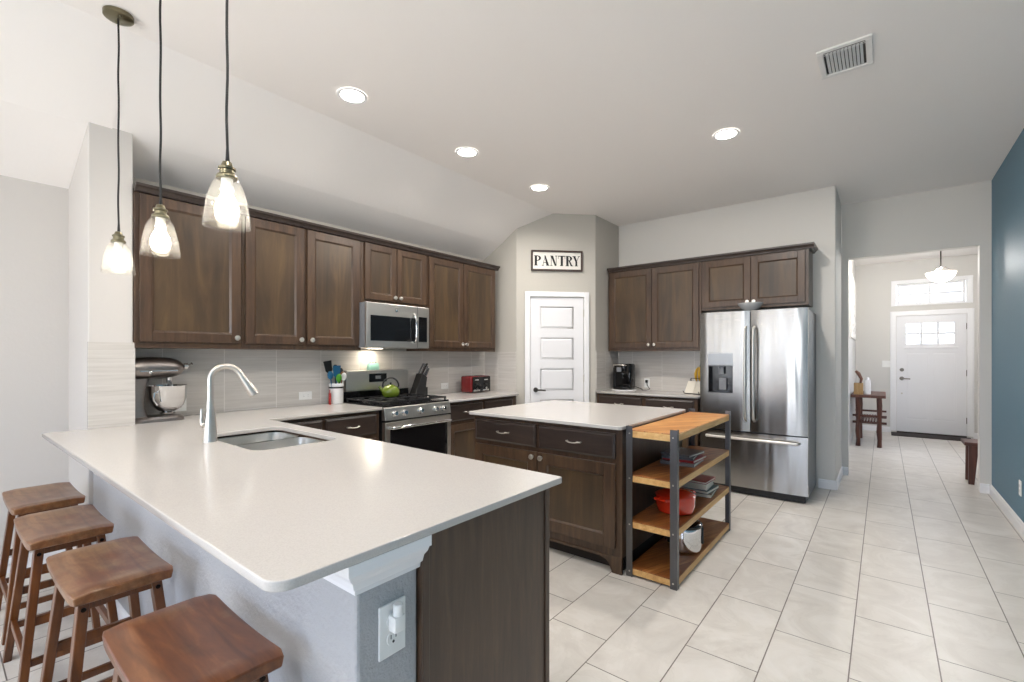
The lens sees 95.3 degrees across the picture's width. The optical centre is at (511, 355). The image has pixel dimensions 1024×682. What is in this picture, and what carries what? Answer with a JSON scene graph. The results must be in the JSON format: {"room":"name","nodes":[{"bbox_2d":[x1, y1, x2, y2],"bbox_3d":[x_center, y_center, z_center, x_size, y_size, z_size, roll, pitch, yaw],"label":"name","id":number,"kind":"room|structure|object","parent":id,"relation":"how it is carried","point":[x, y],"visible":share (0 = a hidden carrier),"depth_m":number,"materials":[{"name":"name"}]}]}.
{"room":"kitchen","nodes":[
{"label":"kitchen","id":0,"kind":"room"},
{"bbox_2d":[0,175,68,563],"bbox_3d":[-4.318,0.040,1.488,0.150,2.600,4.450,0,0,39],"label":"wall","id":1,"kind":"structure","parent":0,"point":[34,216],"depth_m":2.96,"materials":[{"name":"grey"}]},
{"bbox_2d":[7,549,64,572],"bbox_3d":[-4.251,1.294,1.463,0.015,0.092,4.195,0,0,39],"label":"baseboard","id":2,"kind":"structure","parent":1,"relation":"attached to","point":[46,555],"depth_m":2.96,"materials":[{"name":"white"}]},
{"bbox_2d":[69,122,132,548],"bbox_3d":[-2.688,-0.050,3.029,0.720,2.780,0.208,0,0,39],"label":"wall column","id":3,"kind":"structure","parent":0,"point":[100,303],"depth_m":2.81,"materials":[{"name":"grey"}]},
{"bbox_2d":[87,342,134,428],"bbox_3d":[-2.405,0.172,2.806,0.018,0.509,0.220,0,0,39],"label":"backsplash","id":4,"kind":"structure","parent":3,"relation":"attached to","point":[110,365],"depth_m":2.79,"materials":[{"name":"tile"}]},
{"bbox_2d":[93,473,415,681],"bbox_3d":[-1.351,0.894,1.972,2.690,0.892,0.178,0,0,39],"label":"wall","id":5,"kind":"structure","parent":0,"point":[324,632],"depth_m":1.24,"materials":[{"name":"grey paint"}]},
{"bbox_2d":[104,600,129,619],"bbox_3d":[-1.411,1.294,1.896,2.690,0.092,0.015,0,0,39],"label":"baseboard","id":6,"kind":"structure","parent":5,"relation":"attached to","point":[121,612],"depth_m":2.31,"materials":[{"name":"white"}]},
{"bbox_2d":[323,535,431,595],"bbox_3d":[-1.347,0.494,1.933,2.743,0.092,0.232,0,0,39],"label":"trim","id":7,"kind":"structure","parent":5,"relation":"attached to","point":[359,578],"depth_m":1.08,"materials":[{"name":"white"}]},
{"bbox_2d":[378,595,404,661],"bbox_3d":[-0.291,0.662,1.136,0.009,0.129,0.078,0,0,39],"label":"wall outlet","id":8,"kind":"object","parent":5,"relation":"attached to","point":[389,643],"visible":0.69,"depth_m":1.12,"materials":[{"name":"white plastic"}]},
{"bbox_2d":[387,631,398,644],"bbox_3d":[-0.289,0.683,1.135,0.002,0.037,0.037,0,0,39],"label":"receptacle","id":9,"kind":"object","parent":8,"relation":"attached to","point":[392,639],"depth_m":1.13,"materials":[{"name":"white plastic"}]},
{"bbox_2d":[389,601,404,633],"bbox_3d":[-0.276,0.627,1.125,0.030,0.065,0.032,0,0,39],"label":"plug adapter","id":10,"kind":"object","parent":8,"relation":"attached to","point":[397,618],"visible":1,"depth_m":1.11,"materials":[{"name":"white plastic"}]},
{"bbox_2d":[133,177,482,415],"bbox_3d":[-1.526,-0.035,4.538,0.160,2.750,3.600,0,0,39],"label":"wall","id":11,"kind":"structure","parent":0,"point":[134,178],"depth_m":4.11,"materials":[{"name":"grey paint"}]},
{"bbox_2d":[133,190,241,348],"bbox_3d":[-2.244,-0.540,3.206,0.372,0.980,0.618,0,0,39],"label":"upper cabinet","id":12,"kind":"object","parent":11,"relation":"attached to","point":[192,300],"visible":0.81,"depth_m":3.09,"materials":[{"name":"brown wood"}]},
{"bbox_2d":[234,215,360,350],"bbox_3d":[-1.746,-0.540,3.832,0.372,0.980,0.978,0,0,39],"label":"upper cabinet","id":13,"kind":"object","parent":11,"relation":"attached to","point":[301,287],"visible":0.98,"depth_m":3.67,"materials":[{"name":"brown wood"}]},
{"bbox_2d":[135,349,484,415],"bbox_3d":[-1.462,0.188,4.468,0.028,0.476,3.570,0,0,39],"label":"backsplash","id":14,"kind":"structure","parent":11,"relation":"attached to","point":[279,376],"depth_m":3.88,"materials":[{"name":"tile"}]},
{"bbox_2d":[175,400,185,411],"bbox_3d":[-2.353,0.335,3.317,0.009,0.115,0.070,0,0,39],"label":"wall outlet","id":15,"kind":"object","parent":14,"relation":"attached to","point":[183,407],"visible":0.22,"depth_m":3.32,"materials":[{"name":"white plastic"}]},
{"bbox_2d":[299,391,311,399],"bbox_3d":[-1.783,0.342,4.033,0.009,0.070,0.115,0,0,39],"label":"wall outlet","id":16,"kind":"object","parent":14,"relation":"attached to","point":[306,395],"visible":1,"depth_m":4.03,"materials":[{"name":"white plastic"}]},
{"bbox_2d":[361,241,425,307],"bbox_3d":[-1.205,-0.752,4.511,0.372,0.555,0.755,0,0,39],"label":"upper cabinet","id":17,"kind":"object","parent":11,"relation":"attached to","point":[389,275],"visible":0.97,"depth_m":4.37,"materials":[{"name":"brown wood"}]},
{"bbox_2d":[359,302,428,348],"bbox_3d":[-1.175,-0.271,4.428,0.467,0.402,0.709,0,0,39],"label":"microwave","id":18,"kind":"object","parent":17,"relation":"attached to","point":[381,325],"visible":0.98,"depth_m":4.26,"materials":[{"name":"grey metal"}]},
{"bbox_2d":[406,255,494,351],"bbox_3d":[-0.636,-0.540,5.225,0.372,0.980,1.066,0,0,39],"label":"upper cabinet","id":19,"kind":"object","parent":11,"relation":"attached to","point":[460,297],"visible":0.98,"depth_m":5.08,"materials":[{"name":"brown wood"}]},
{"bbox_2d":[133,182,499,270],"bbox_3d":[-1.358,-1.042,4.317,0.358,0.048,3.460,0,0,39],"label":"crown molding","id":20,"kind":"structure","parent":19,"relation":"attached to","point":[138,186],"depth_m":3.69,"materials":[{"name":"wood"}]},
{"bbox_2d":[0,0,1023,259],"bbox_3d":[-0.472,-1.448,2.178,5.350,0.824,10.320,0,0,39],"label":"ceiling","id":21,"kind":"structure","parent":0,"point":[616,107],"depth_m":2.98,"materials":[{"name":"white paint"}]},
{"bbox_2d":[100,5,133,271],"bbox_3d":[-1.962,-1.057,2.328,0.136,1.290,0.136,0,0,39],"label":"pendant lamp","id":22,"kind":"object","parent":21,"relation":"hanging from","point":[118,262],"visible":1,"depth_m":2.32,"materials":[{"name":"clear glass"}]},
{"bbox_2d":[110,231,125,243],"bbox_3d":[-1.962,-0.592,2.328,0.062,0.056,0.062,0,0,39],"label":"socket","id":23,"kind":"object","parent":22,"relation":"attached to","point":[118,238],"depth_m":2.31,"materials":[{"name":"gold metal"}]},
{"bbox_2d":[139,0,180,256],"bbox_3d":[-1.440,-1.057,1.913,0.136,1.290,0.136,0,0,39],"label":"pendant lamp","id":24,"kind":"object","parent":21,"relation":"hanging from","point":[159,241],"visible":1,"depth_m":1.91,"materials":[{"name":"beige"}]},
{"bbox_2d":[151,204,169,219],"bbox_3d":[-1.440,-0.592,1.913,0.062,0.056,0.062,0,0,39],"label":"socket","id":25,"kind":"object","parent":24,"relation":"attached to","point":[160,212],"depth_m":1.90,"materials":[{"name":"gold metal"}]},
{"bbox_2d":[202,0,250,228],"bbox_3d":[-0.909,-1.057,1.491,0.136,1.290,0.136,0,0,39],"label":"pendant lamp","id":26,"kind":"object","parent":21,"relation":"hanging from","point":[226,206],"visible":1,"depth_m":1.48,"materials":[{"name":"beige"}]},
{"bbox_2d":[216,161,237,182],"bbox_3d":[-0.909,-0.592,1.491,0.062,0.056,0.062,0,0,39],"label":"socket","id":27,"kind":"object","parent":26,"relation":"attached to","point":[226,173],"depth_m":1.48,"materials":[{"name":"gold metal"}]},
{"bbox_2d":[337,87,366,103],"bbox_3d":[-1.045,-1.699,3.055,0.190,0.008,0.190,0,0,39],"label":"recessed light","id":28,"kind":"object","parent":21,"relation":"in","point":[347,94],"visible":1,"depth_m":3.05,"materials":[{"name":"white"}]},
{"bbox_2d":[456,147,477,157],"bbox_3d":[-0.376,-1.699,3.903,0.190,0.008,0.190,0,0,39],"label":"recessed light","id":29,"kind":"object","parent":21,"relation":"in","point":[467,152],"visible":1,"depth_m":3.90,"materials":[{"name":"white"}]},
{"bbox_2d":[530,184,548,191],"bbox_3d":[0.278,-1.699,4.725,0.190,0.008,0.190,0,0,39],"label":"recessed light","id":30,"kind":"object","parent":21,"relation":"in","point":[538,187],"visible":1,"depth_m":4.71,"materials":[{"name":"white"}]},
{"bbox_2d":[713,128,739,140],"bbox_3d":[1.644,-1.699,3.586,0.190,0.008,0.190,0,0,39],"label":"recessed light","id":31,"kind":"object","parent":21,"relation":"in","point":[725,134],"visible":1,"depth_m":3.58,"materials":[{"name":"white"}]},
{"bbox_2d":[816,33,872,79],"bbox_3d":[1.899,-1.697,2.662,0.250,0.012,0.320,0,0,39],"label":"ceiling vent","id":32,"kind":"object","parent":21,"relation":"in","point":[857,53],"visible":1,"depth_m":2.65,"materials":[{"name":"metal"}]},
{"bbox_2d":[0,430,1023,681],"bbox_3d":[1.026,1.390,3.657,5.850,0.100,14.500,0,0,39],"label":"floor","id":33,"kind":"structure","parent":0,"point":[904,571],"depth_m":2.56,"materials":[{"name":"tile"}]},
{"bbox_2d":[0,482,90,645],"bbox_3d":[-2.441,1.028,2.433,0.489,0.630,0.326,0,0,39],"label":"bar stool","id":34,"kind":"object","parent":33,"relation":"on","point":[20,502],"visible":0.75,"depth_m":2.36,"materials":[{"name":"brown wood"}]},
{"bbox_2d":[2,504,117,681],"bbox_3d":[-1.954,1.028,2.033,0.489,0.630,0.326,0,0,39],"label":"bar stool","id":35,"kind":"object","parent":33,"relation":"on","point":[41,533],"visible":0.82,"depth_m":1.96,"materials":[{"name":"brown wood"}]},
{"bbox_2d":[40,536,172,681],"bbox_3d":[-1.409,1.028,1.630,0.489,0.630,0.326,0,0,39],"label":"bar stool","id":36,"kind":"object","parent":33,"relation":"on","point":[90,576],"visible":0.92,"depth_m":1.59,"materials":[{"name":"brown wood"}]},
{"bbox_2d":[102,594,283,681],"bbox_3d":[-0.812,1.028,1.177,0.489,0.630,0.326,0,0,39],"label":"bar stool","id":37,"kind":"object","parent":33,"relation":"on","point":[200,638],"visible":1,"depth_m":1.16,"materials":[{"name":"brown wood"}]},
{"bbox_2d":[279,411,378,440],"bbox_3d":[-1.626,0.898,3.694,0.674,0.884,0.955,0,0,39],"label":"base cabinet","id":38,"kind":"object","parent":33,"relation":"on","point":[361,424],"visible":0.14,"depth_m":3.65,"materials":[{"name":"brown wood"}]},
{"bbox_2d":[217,430,548,681],"bbox_3d":[-0.947,0.894,2.171,2.344,0.892,0.632,0,0,39],"label":"base cabinet","id":39,"kind":"object","parent":33,"relation":"on","point":[482,581],"visible":0.21,"depth_m":1.41,"materials":[{"name":"brown wood"}]},
{"bbox_2d":[42,403,561,591],"bbox_3d":[-1.018,0.437,2.572,3.026,0.022,1.958,0,0,39],"label":"countertop","id":40,"kind":"structure","parent":39,"relation":"on","point":[283,519],"depth_m":1.51,"materials":[{"name":"stone"}]},
{"bbox_2d":[135,357,192,423],"bbox_3d":[-2.318,0.217,3.086,0.246,0.418,0.344,0,0,39],"label":"stand mixer","id":41,"kind":"object","parent":40,"relation":"on","point":[169,397],"visible":0.92,"depth_m":3.02,"materials":[{"name":"metal"}]},
{"bbox_2d":[147,384,187,413],"bbox_3d":[-2.296,0.288,3.113,0.246,0.187,0.226,0,0,39],"label":"bowl","id":42,"kind":"object","parent":41,"relation":"on","point":[166,398],"depth_m":3.04,"materials":[{"name":"silver metal"}]},
{"bbox_2d":[199,363,258,442],"bbox_3d":[-1.433,0.232,2.372,0.259,0.389,0.065,0,0,-34],"label":"faucet","id":43,"kind":"object","parent":40,"relation":"on","point":[209,425],"visible":1,"depth_m":2.32,"materials":[{"name":"silver metal"}]},
{"bbox_2d":[218,432,322,449],"bbox_3d":[-1.280,0.553,2.463,0.715,0.191,0.435,0,0,39],"label":"sink","id":44,"kind":"object","parent":40,"relation":"in","point":[268,440],"visible":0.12,"depth_m":2.62,"materials":[{"name":"metal"}]},
{"bbox_2d":[328,383,343,403],"bbox_3d":[-1.578,0.335,4.193,0.130,0.182,0.130,0,0,39],"label":"utensil crock","id":45,"kind":"object","parent":40,"relation":"on","point":[337,390],"visible":0.93,"depth_m":4.14,"materials":[{"name":"white ceramic"}]},
{"bbox_2d":[323,360,331,382],"bbox_3d":[-1.626,0.222,4.146,0.104,0.369,0.015,0,0,-45],"label":"spatula","id":46,"kind":"object","parent":45,"relation":"in","point":[327,364],"visible":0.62,"depth_m":4.14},
{"bbox_2d":[327,371,332,386],"bbox_3d":[-1.599,0.269,4.128,0.025,0.273,0.073,0,0,25],"label":"spoon","id":47,"kind":"object","parent":45,"relation":"in","point":[330,373],"visible":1,"depth_m":4.12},
{"bbox_2d":[327,371,332,378],"bbox_3d":[-1.603,0.170,4.120,0.023,0.074,0.056,0,0,39],"label":"bowl","id":48,"kind":"object","parent":47,"relation":"on","point":[330,374],"depth_m":4.11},
{"bbox_2d":[333,365,340,383],"bbox_3d":[-1.569,0.245,4.166,0.029,0.321,0.076,0,0,39],"label":"spatula","id":49,"kind":"object","parent":45,"relation":"in","point":[336,369],"visible":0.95,"depth_m":4.16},
{"bbox_2d":[343,369,450,454],"bbox_3d":[-1.053,0.738,4.343,0.752,1.205,0.752,0,0,39],"label":"gas range","id":50,"kind":"object","parent":33,"relation":"on","point":[419,421],"visible":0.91,"depth_m":4.26,"materials":[{"name":"silver metal"}]},
{"bbox_2d":[367,362,378,369],"bbox_3d":[-1.345,0.098,4.521,0.048,0.074,0.124,0,0,39],"label":"holder","id":51,"kind":"object","parent":50,"relation":"on","point":[370,366],"visible":1,"depth_m":4.50,"materials":[{"name":"teal ceramic"}]},
{"bbox_2d":[378,377,399,396],"bbox_3d":[-1.152,0.292,4.431,0.171,0.184,0.171,0,0,34],"label":"kettle","id":52,"kind":"object","parent":50,"relation":"on","point":[390,390],"visible":1,"depth_m":4.38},
{"bbox_2d":[343,398,448,408],"bbox_3d":[-1.078,0.430,4.362,0.620,0.030,0.752,0,0,39],"label":"cooktop","id":53,"kind":"object","parent":50,"relation":"in","point":[418,403],"depth_m":4.17,"materials":[{"name":"metal"}]},
{"bbox_2d":[448,396,515,459],"bbox_3d":[-0.465,0.894,5.153,0.674,0.892,1.235,0,0,39],"label":"base cabinet","id":54,"kind":"object","parent":33,"relation":"on","point":[462,422],"visible":0.09,"depth_m":4.69,"materials":[{"name":"brown wood"}]},
{"bbox_2d":[425,390,518,402],"bbox_3d":[-0.472,0.437,5.157,0.661,0.022,1.238,0,0,39],"label":"countertop","id":55,"kind":"structure","parent":54,"relation":"on","point":[458,396],"depth_m":5.04,"materials":[{"name":"stone"}]},
{"bbox_2d":[410,363,429,395],"bbox_3d":[-0.964,0.251,4.891,0.100,0.350,0.203,0,0,39],"label":"knife block","id":56,"kind":"object","parent":55,"relation":"on","point":[419,384],"visible":0.93,"depth_m":4.87,"materials":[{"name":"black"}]},
{"bbox_2d":[461,375,489,392],"bbox_3d":[-0.419,0.324,5.471,0.190,0.188,0.330,0,0,39],"label":"toaster","id":57,"kind":"object","parent":55,"relation":"on","point":[474,383],"visible":1,"depth_m":5.37,"materials":[{"name":"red metal"}]},
{"bbox_2d":[475,413,681,575],"bbox_3d":[0.513,0.894,3.640,1.230,0.892,1.144,0,0,39],"label":"kitchen island","id":58,"kind":"object","parent":33,"relation":"on","point":[587,510],"visible":0.68,"depth_m":3.06,"materials":[{"name":"brown wood"}]},
{"bbox_2d":[469,400,685,429],"bbox_3d":[0.528,0.437,3.670,1.275,0.022,1.200,0,0,39],"label":"island countertop","id":59,"kind":"structure","parent":58,"relation":"on","point":[585,414],"depth_m":3.46,"materials":[{"name":"stone"}]},
{"bbox_2d":[597,393,699,447],"bbox_3d":[1.662,0.898,5.512,1.190,0.884,0.634,0,0,39],"label":"base cabinet","id":60,"kind":"object","parent":33,"relation":"on","point":[636,400],"visible":0.12,"depth_m":5.20,"materials":[{"name":"brown wood"}]},
{"bbox_2d":[596,389,699,398],"bbox_3d":[1.673,0.437,5.513,1.188,0.022,0.610,0,0,39],"label":"countertop","id":61,"kind":"structure","parent":60,"relation":"on","point":[679,394],"depth_m":5.37,"materials":[{"name":"stone"}]},
{"bbox_2d":[611,389,636,390],"bbox_3d":[1.396,0.418,5.816,0.310,0.014,0.310,0,0,39],"label":"serving tray","id":62,"kind":"object","parent":61,"relation":"on","point":[611,389],"visible":0.77,"depth_m":5.74,"materials":[{"name":"white ceramic"}]},
{"bbox_2d":[613,363,634,389],"bbox_3d":[1.371,0.253,5.820,0.243,0.315,0.286,0,0,39],"label":"coffee maker","id":63,"kind":"object","parent":62,"relation":"on","point":[625,373],"visible":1,"depth_m":5.76,"materials":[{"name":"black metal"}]},
{"bbox_3d":[2.070,0.339,5.271,0.176,0.173,0.208,0,0,-31],"label":"cookbook stand","id":64,"kind":"object","parent":61,"relation":"on","visible":0},
{"bbox_2d":[684,381,699,393],"bbox_3d":[2.060,0.355,5.257,0.087,0.143,0.236,0,0,-31],"label":"cookbook","id":65,"kind":"object","parent":64,"relation":"on","point":[692,386],"visible":0.7,"depth_m":5.27,"materials":[{"name":"paper"}]},
{"bbox_2d":[626,408,730,590],"bbox_3d":[1.192,0.882,3.227,0.310,0.915,1.204,0,0,39],"label":"shelving unit","id":66,"kind":"object","parent":33,"relation":"on","point":[660,563],"visible":0.91,"depth_m":2.88,"materials":[{"name":"brown wood"}]},
{"bbox_2d":[654,487,695,515],"bbox_3d":[1.055,0.915,3.020,0.333,0.174,0.252,0,0,-37],"label":"pot","id":67,"kind":"object","parent":66,"relation":"on","point":[687,498],"visible":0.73,"depth_m":2.93,"materials":[{"name":"red ceramic"}]},
{"bbox_2d":[660,459,703,467],"bbox_3d":[1.164,0.712,3.189,0.220,0.022,0.260,0,0,36],"label":"book","id":68,"kind":"object","parent":66,"relation":"on","point":[663,461],"visible":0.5,"depth_m":3.07,"materials":[{"name":"paper"}]},
{"bbox_2d":[663,454,706,463],"bbox_3d":[1.184,0.692,3.198,0.210,0.018,0.250,0,0,41],"label":"book","id":69,"kind":"object","parent":68,"relation":"on","point":[700,457],"visible":0.45,"depth_m":3.11,"materials":[{"name":"paper"}]},
{"bbox_2d":[661,454,697,460],"bbox_3d":[1.156,0.674,3.195,0.200,0.016,0.260,0,0,31],"label":"book","id":70,"kind":"object","parent":69,"relation":"on","point":[662,455],"visible":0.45,"depth_m":3.07,"materials":[{"name":"paper"}]},
{"bbox_2d":[661,447,704,457],"bbox_3d":[1.170,0.658,3.197,0.240,0.014,0.200,0,0,-45],"label":"book","id":71,"kind":"object","parent":70,"relation":"on","point":[683,452],"visible":0.77,"depth_m":3.16,"materials":[{"name":"paper"}]},
{"bbox_2d":[665,520,703,553],"bbox_3d":[1.150,1.177,3.123,0.237,0.218,0.230,0,0,39],"label":"slow cooker","id":72,"kind":"object","parent":66,"relation":"on","point":[691,540],"visible":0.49,"depth_m":3.02,"materials":[{"name":"silver metal"}]},
{"bbox_2d":[695,490,716,498],"bbox_3d":[1.374,0.990,3.444,0.220,0.026,0.240,0,0,33],"label":"book","id":73,"kind":"object","parent":66,"relation":"on","point":[710,495],"visible":0.21,"depth_m":3.32,"materials":[{"name":"paper"}]},
{"bbox_2d":[681,484,718,494],"bbox_3d":[1.377,0.966,3.441,0.210,0.022,0.230,0,0,43],"label":"book","id":74,"kind":"object","parent":73,"relation":"on","point":[713,487],"visible":0.29,"depth_m":3.35,"materials":[{"name":"paper"}]},
{"bbox_2d":[681,481,713,490],"bbox_3d":[1.366,0.933,3.450,0.190,0.042,0.220,0,0,36],"label":"book","id":75,"kind":"object","parent":74,"relation":"on","point":[692,485],"visible":0.32,"depth_m":3.36,"materials":[{"name":"paper"}]},
{"bbox_2d":[689,474,714,484],"bbox_3d":[1.374,0.903,3.444,0.180,0.016,0.210,0,0,41],"label":"book","id":76,"kind":"object","parent":75,"relation":"on","point":[701,479],"visible":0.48,"depth_m":3.39,"materials":[{"name":"paper"}]},
{"bbox_2d":[700,307,815,502],"bbox_3d":[2.482,0.448,4.722,0.934,1.785,0.819,0,0,39],"label":"refrigerator","id":77,"kind":"object","parent":33,"relation":"on","point":[758,366],"visible":0.98,"depth_m":4.42,"materials":[{"name":"silver metal"}]},
{"bbox_2d":[738,302,762,310],"bbox_3d":[2.378,-0.486,4.658,0.232,0.080,0.232,0,0,39],"label":"bowl","id":78,"kind":"object","parent":77,"relation":"on","point":[747,306],"visible":0.81,"depth_m":4.59,"materials":[{"name":"grey ceramic"}]},
{"bbox_2d":[851,391,886,447],"bbox_3d":[5.546,0.958,7.249,0.420,0.765,1.050,0,0,39],"label":"console table","id":79,"kind":"object","parent":33,"relation":"on","point":[878,395],"visible":0.94,"depth_m":6.95,"materials":[{"name":"brown wood"}]},
{"bbox_2d":[854,383,862,394],"bbox_3d":[5.200,0.489,7.006,0.110,0.170,0.110,0,0,39],"label":"wooden box","id":80,"kind":"object","parent":79,"relation":"on","point":[858,387],"visible":1,"depth_m":6.96,"materials":[{"name":"brown wood"}]},
{"bbox_2d":[855,370,862,382],"bbox_3d":[5.202,0.389,7.005,0.102,0.353,0.052,0,0,39],"label":"leather strap","id":81,"kind":"object","parent":80,"relation":"in","point":[858,373],"visible":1,"depth_m":6.98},
{"bbox_2d":[864,377,870,393],"bbox_3d":[5.356,0.448,7.035,0.080,0.252,0.080,0,0,39],"label":"canister","id":82,"kind":"object","parent":79,"relation":"on","point":[867,383],"visible":0.99,"depth_m":7.00,"materials":[{"name":"ceramic"}]},
{"bbox_2d":[856,414,880,421],"bbox_3d":[5.540,0.956,7.240,0.294,0.016,0.930,0,0,39],"label":"slatted shelf","id":83,"kind":"object","parent":79,"relation":"attached to","point":[858,419],"depth_m":6.96,"materials":[{"name":"brown wood"}]},
{"bbox_2d":[891,432,970,440],"bbox_3d":[6.915,1.334,7.724,1.000,0.012,0.420,0,0,39],"label":"door mat","id":84,"kind":"object","parent":33,"relation":"on","point":[892,433],"visible":0.76,"depth_m":7.70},
{"bbox_2d":[961,438,977,484],"bbox_3d":[5.061,1.120,4.816,0.600,0.441,0.320,0,0,39],"label":"bench","id":85,"kind":"object","parent":33,"relation":"on","point":[971,445],"visible":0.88,"depth_m":4.87,"materials":[{"name":"brown wood"}]},
{"bbox_2d":[483,214,618,404],"bbox_3d":[0.483,-0.210,6.050,1.321,3.100,1.330,0,0,39],"label":"wall","id":86,"kind":"structure","parent":0,"point":[597,237],"depth_m":5.63,"materials":[{"name":"grey paint"}]},
{"bbox_2d":[485,352,515,391],"bbox_3d":[-0.147,0.188,5.697,0.497,0.476,0.008,0,0,39],"label":"backsplash","id":87,"kind":"structure","parent":86,"relation":"attached to","point":[500,366],"depth_m":5.68,"materials":[{"name":"tile"}]},
{"bbox_2d":[525,291,588,403],"bbox_3d":[0.540,0.283,5.577,0.781,2.098,0.089,0,0,-6],"label":"door","id":88,"kind":"structure","parent":86,"relation":"in","point":[572,379],"depth_m":5.58,"materials":[{"name":"white"}]},
{"bbox_2d":[531,250,582,271],"bbox_3d":[0.537,-1.137,5.583,0.624,0.245,0.026,0,0,-6],"label":"sign","id":89,"kind":"object","parent":86,"relation":"attached to","point":[541,260],"visible":1,"depth_m":5.58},
{"bbox_2d":[596,351,618,390],"bbox_3d":[1.205,0.183,5.888,0.010,0.486,0.605,0,0,39],"label":"backsplash","id":90,"kind":"structure","parent":86,"relation":"attached to","point":[605,375],"depth_m":5.83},
{"bbox_2d":[619,186,840,486],"bbox_3d":[2.560,-0.210,5.708,2.354,3.100,0.780,0,0,39],"label":"wall","id":91,"kind":"structure","parent":0,"point":[814,215],"depth_m":4.95,"materials":[{"name":"white paint"}]},
{"bbox_2d":[609,261,707,350],"bbox_3d":[1.737,-0.557,5.630,1.130,0.995,0.362,0,0,39],"label":"upper cabinet","id":92,"kind":"object","parent":91,"relation":"attached to","point":[654,308],"visible":0.96,"depth_m":5.47,"materials":[{"name":"brown wood"}]},
{"bbox_2d":[619,351,699,391],"bbox_3d":[1.888,0.183,5.737,1.251,0.486,0.010,0,0,39],"label":"backsplash","id":93,"kind":"structure","parent":91,"relation":"attached to","point":[666,370],"depth_m":5.75,"materials":[{"name":"tile"}]},
{"bbox_2d":[644,378,649,387],"bbox_3d":[1.699,0.340,5.876,0.070,0.115,0.009,0,0,39],"label":"wall outlet","id":94,"kind":"object","parent":93,"relation":"attached to","point":[648,379],"visible":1,"depth_m":5.87,"materials":[{"name":"white plastic"}]},
{"bbox_2d":[702,248,812,312],"bbox_3d":[2.576,-0.777,4.963,1.010,0.555,0.362,0,0,39],"label":"upper cabinet","id":95,"kind":"object","parent":91,"relation":"attached to","point":[779,280],"visible":0.81,"depth_m":4.80,"materials":[{"name":"brown wood"}]},
{"bbox_2d":[607,242,817,272],"bbox_3d":[2.154,-1.072,5.303,2.190,0.048,0.356,0,0,39],"label":"crown molding","id":96,"kind":"structure","parent":95,"relation":"attached to","point":[812,246],"depth_m":5.02,"materials":[{"name":"wood"}]},
{"bbox_2d":[818,478,835,489],"bbox_3d":[3.176,1.294,4.709,0.145,0.092,0.015,0,0,39],"label":"baseboard","id":97,"kind":"structure","parent":91,"relation":"attached to","point":[822,483],"depth_m":4.71,"materials":[{"name":"white"}]},
{"bbox_2d":[836,467,842,489],"bbox_3d":[3.482,1.294,4.965,0.015,0.092,0.795,0,0,39],"label":"baseboard","id":98,"kind":"structure","parent":91,"relation":"attached to","point":[840,474],"depth_m":4.86,"materials":[{"name":"white"}]},
{"bbox_2d":[849,260,855,445],"bbox_3d":[5.033,-0.210,7.062,0.120,3.100,4.180,0,0,39],"label":"wall","id":99,"kind":"structure","parent":0,"point":[852,267],"depth_m":7.41,"materials":[{"name":"white paint"}]},
{"bbox_2d":[850,274,855,339],"bbox_3d":[5.445,-0.755,7.457,0.031,0.950,1.250,0,0,39],"label":"wall art","id":100,"kind":"object","parent":99,"relation":"attached to","point":[852,281],"visible":1,"depth_m":7.08},
{"bbox_2d":[854,247,977,265],"bbox_3d":[5.757,-1.755,6.486,1.970,0.210,4.180,0,0,39],"label":"ceiling","id":101,"kind":"structure","parent":0,"point":[966,251],"depth_m":7.74,"materials":[{"name":"white paint"}]},
{"bbox_2d":[925,251,956,282],"bbox_3d":[5.424,-1.290,5.907,0.300,0.720,0.300,0,0,39],"label":"pendant","id":102,"kind":"object","parent":101,"relation":"hanging from","point":[936,276],"visible":0.87,"depth_m":5.84,"materials":[{"name":"white"}]},
{"bbox_2d":[841,180,991,491],"bbox_3d":[4.228,-0.210,4.955,1.195,3.100,0.120,0,0,39],"label":"wall","id":103,"kind":"structure","parent":0,"point":[957,217],"depth_m":4.80,"materials":[{"name":"white paint"}]},
{"bbox_2d":[980,483,989,493],"bbox_3d":[4.616,1.294,4.560,0.067,0.092,0.015,0,0,39],"label":"baseboard","id":104,"kind":"structure","parent":103,"relation":"attached to","point":[984,488],"depth_m":4.55,"materials":[{"name":"white"}]},
{"bbox_2d":[856,254,977,437],"bbox_3d":[7.012,-0.210,8.063,1.970,3.100,0.150,0,0,39],"label":"wall","id":105,"kind":"structure","parent":0,"point":[873,281],"depth_m":8.29,"materials":[{"name":"white paint"}]},
{"bbox_2d":[862,425,890,431],"bbox_3d":[6.479,1.294,8.381,0.500,0.092,0.015,0,0,39],"label":"baseboard","id":106,"kind":"structure","parent":105,"relation":"attached to","point":[864,427],"depth_m":8.37,"materials":[{"name":"white"}]},
{"bbox_2d":[882,361,889,366],"bbox_3d":[6.625,0.140,8.268,0.116,0.115,0.009,0,0,39],"label":"light switch","id":107,"kind":"object","parent":105,"relation":"attached to","point":[884,363],"visible":1,"depth_m":8.27,"materials":[{"name":"white plastic"}]},
{"bbox_2d":[897,280,964,304],"bbox_3d":[7.137,-1.070,7.976,0.871,0.360,0.050,0,0,39],"label":"window","id":108,"kind":"structure","parent":105,"relation":"in","point":[948,291],"depth_m":7.96,"materials":[{"name":"white"}]},
{"bbox_2d":[890,275,973,437],"bbox_3d":[7.086,0.013,7.909,1.062,2.655,0.108,0,0,39],"label":"door","id":109,"kind":"structure","parent":105,"relation":"in","point":[935,350],"depth_m":7.89,"materials":[{"name":"white"}]},
{"bbox_2d":[992,129,1023,521],"bbox_3d":[1.571,-0.210,0.552,0.130,3.100,10.320,0,0,39],"label":"wall","id":110,"kind":"structure","parent":0,"point":[1008,181],"depth_m":3.92,"materials":[{"name":"blue paint"}]},
{"bbox_2d":[990,484,1023,537],"bbox_3d":[1.523,1.294,0.609,0.015,0.092,10.050,0,0,39],"label":"baseboard","id":111,"kind":"structure","parent":110,"relation":"attached to","point":[1012,516],"depth_m":3.88,"materials":[{"name":"white"}]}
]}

